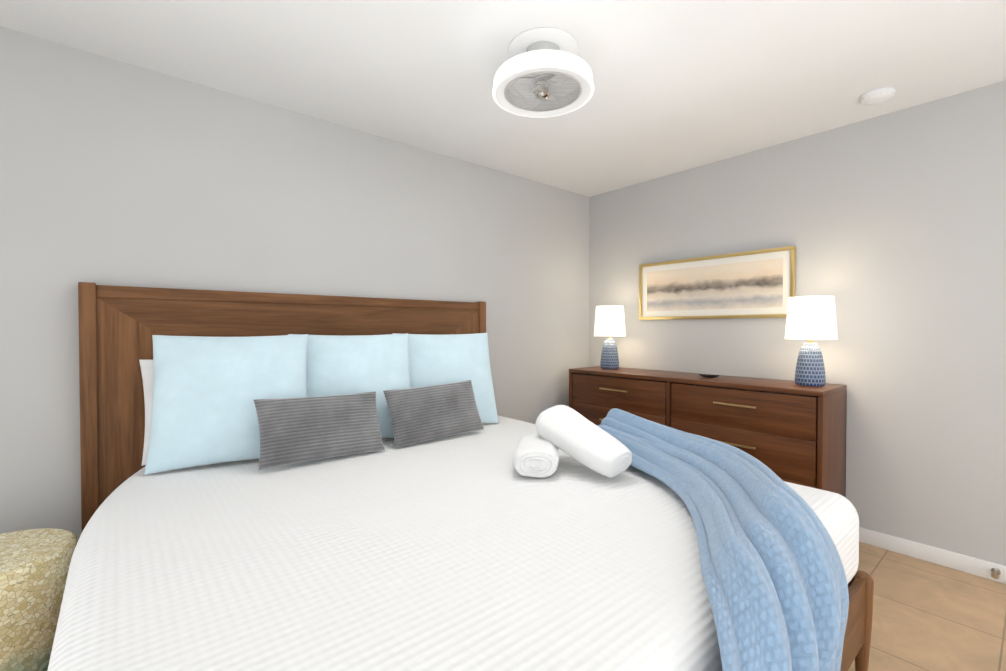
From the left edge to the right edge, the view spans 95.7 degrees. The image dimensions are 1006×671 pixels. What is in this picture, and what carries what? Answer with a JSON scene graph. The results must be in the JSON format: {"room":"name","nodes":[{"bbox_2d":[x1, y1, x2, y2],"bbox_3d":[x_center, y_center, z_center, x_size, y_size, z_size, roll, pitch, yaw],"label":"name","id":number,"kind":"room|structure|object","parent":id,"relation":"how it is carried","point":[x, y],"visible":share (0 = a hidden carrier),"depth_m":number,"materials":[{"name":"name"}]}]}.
{"room":"bedroom","nodes":[
{"label":"bedroom","id":0,"kind":"room"},
{"bbox_2d":[0,26,588,541],"bbox_3d":[-0.952,-0.022,2.783,4.690,2.440,0.120,-1,1,-40],"label":"wall","id":1,"kind":"structure","parent":0,"point":[114,172],"depth_m":2.28,"materials":[{"name":"paint"}]},
{"bbox_2d":[0,0,1005,196],"bbox_3d":[0.343,-1.278,1.226,4.690,0.120,4.140,-1,1,-40],"label":"ceiling","id":2,"kind":"structure","parent":0,"point":[681,85],"depth_m":2.04,"materials":[{"name":"paint"}]},
{"bbox_2d":[492,27,593,117],"bbox_3d":[0.171,-1.125,1.960,0.434,0.207,0.434,-1,1,-40],"label":"ceiling fan light","id":3,"kind":"object","parent":2,"relation":"attached to","point":[542,72],"visible":1,"depth_m":1.90,"materials":[{"name":"paint"}]},
{"bbox_2d":[860,87,895,105],"bbox_3d":[1.917,-1.217,2.330,0.140,0.034,0.140,-1,1,-40],"label":"smoke detector","id":4,"kind":"object","parent":2,"relation":"attached to","point":[877,96],"visible":1,"depth_m":2.30,"materials":[{"name":"white plastic"}]},
{"bbox_2d":[589,81,1005,565],"bbox_3d":[2.129,-0.020,2.671,0.120,2.440,4.020,-1,1,-40],"label":"wall","id":5,"kind":"structure","parent":0,"point":[891,226],"depth_m":2.56,"materials":[{"name":"paint"}]},
{"bbox_2d":[639,246,795,319],"bbox_3d":[1.485,-0.347,3.307,0.032,0.450,1.120,-1,1,-40],"label":"picture frame","id":6,"kind":"object","parent":5,"relation":"attached to","point":[756,284],"visible":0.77,"depth_m":3.23,"materials":[{"name":"beige paper"}]},
{"bbox_2d":[859,527,1005,583],"bbox_3d":[2.038,1.157,2.691,0.017,0.085,3.840,-1,1,-40],"label":"baseboard","id":7,"kind":"structure","parent":5,"relation":"attached to","point":[961,562],"depth_m":2.39,"materials":[{"name":"white"}]},
{"bbox_2d":[991,568,1000,578],"bbox_3d":[2.392,1.157,2.211,0.068,0.032,0.032,-1,1,-40],"label":"door stop","id":8,"kind":"object","parent":7,"relation":"attached to","point":[995,573],"visible":1,"depth_m":2.21,"materials":[{"name":"silver metal"}]},
{"bbox_2d":[848,542,1005,670],"bbox_3d":[0.343,1.281,1.265,4.690,0.120,4.140,-1,1,-40],"label":"floor","id":9,"kind":"structure","parent":0,"point":[928,616],"depth_m":1.95,"materials":[{"name":"wood"}]},
{"bbox_2d":[0,528,76,670],"bbox_3d":[-1.684,0.968,1.488,0.430,0.500,0.430,-1,1,-40],"label":"pouf","id":10,"kind":"object","parent":9,"relation":"on","point":[34,566],"visible":0.77,"depth_m":1.45,"materials":[{"name":"fabric"}]},
{"bbox_2d":[47,282,873,670],"bbox_3d":[-0.249,0.496,1.777,2.162,1.435,2.286,-1,1,-40],"label":"bed","id":11,"kind":"object","parent":9,"relation":"on","point":[469,552],"visible":0.69,"depth_m":1.24,"materials":[{"name":"white fabric"}]},
{"bbox_2d":[139,360,152,465],"bbox_3d":[-1.293,0.323,2.183,0.700,0.460,0.124,-1,-16,-40],"label":"pillow","id":12,"kind":"object","parent":11,"relation":"on","point":[146,366],"visible":0.1,"depth_m":1.98,"materials":[{"name":"white fabric"}]},
{"bbox_2d":[144,334,307,474],"bbox_3d":[-1.180,0.271,2.001,0.610,0.575,0.142,0,-16,-27],"label":"pillow","id":13,"kind":"object","parent":11,"relation":"on","point":[207,391],"visible":0.81,"depth_m":1.92,"materials":[{"name":"blue fabric"}]},
{"bbox_2d":[254,391,384,469],"bbox_3d":[-0.798,0.405,2.024,0.540,0.290,0.100,1,-23,-40],"label":"pillow","id":14,"kind":"object","parent":11,"relation":"on","point":[297,430],"visible":1,"depth_m":1.96,"materials":[{"name":"grey fabric"}]},
{"bbox_2d":[288,333,410,438],"bbox_3d":[-0.765,0.264,2.345,0.610,0.575,0.145,0,-16,-27],"label":"pillow","id":15,"kind":"object","parent":11,"relation":"on","point":[343,365],"visible":0.38,"depth_m":2.33,"materials":[{"name":"blue fabric"}]},
{"bbox_2d":[383,380,483,447],"bbox_3d":[-0.350,0.399,2.400,0.540,0.290,0.104,-3,-21,-40],"label":"pillow","id":16,"kind":"object","parent":11,"relation":"on","point":[419,414],"visible":1,"depth_m":2.34,"materials":[{"name":"grey fabric"}]},
{"bbox_2d":[392,333,498,422],"bbox_3d":[-0.334,0.260,2.712,0.610,0.575,0.142,0,-16,-27],"label":"pillow","id":17,"kind":"object","parent":11,"relation":"on","point":[441,359],"visible":0.58,"depth_m":2.71,"materials":[{"name":"blue fabric"}]},
{"bbox_2d":[513,405,631,477],"bbox_3d":[0.221,0.429,1.845,0.389,0.241,0.518,-1,1,-40],"label":"towels","id":18,"kind":"object","parent":11,"relation":"on","point":[576,435],"visible":1,"depth_m":1.77,"materials":[{"name":"white fabric"}]},
{"bbox_2d":[597,408,848,670],"bbox_3d":[0.419,0.703,1.445,1.306,0.688,1.125,-1,1,-40],"label":"throw blanket","id":19,"kind":"object","parent":11,"relation":"on","point":[774,576],"visible":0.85,"depth_m":1.06,"materials":[{"name":"blue fabric"}]},
{"bbox_2d":[569,366,846,497],"bbox_3d":[1.276,0.737,3.213,0.462,0.910,1.770,-1,1,-40],"label":"dresser","id":20,"kind":"object","parent":9,"relation":"on","point":[790,431],"visible":0.5,"depth_m":2.71,"materials":[{"name":"brown wood"}]},
{"bbox_2d":[594,305,625,369],"bbox_3d":[0.867,0.017,3.697,0.254,0.510,0.254,-1,1,-40],"label":"lamp","id":21,"kind":"object","parent":20,"relation":"on","point":[610,321],"visible":1,"depth_m":3.62,"materials":[{"name":"white fabric"}]},
{"bbox_2d":[699,374,719,377],"bbox_3d":[1.372,0.269,3.031,0.054,0.026,0.127,-1,1,-40],"label":"remote","id":22,"kind":"object","parent":20,"relation":"on","point":[709,375],"visible":0.98,"depth_m":3.02,"materials":[{"name":"black plastic"}]},
{"bbox_2d":[785,296,837,386],"bbox_3d":[1.771,0.033,2.623,0.254,0.510,0.254,-1,1,-40],"label":"lamp","id":23,"kind":"object","parent":20,"relation":"on","point":[810,319],"visible":1,"depth_m":2.56,"materials":[{"name":"white fabric"}]}
]}

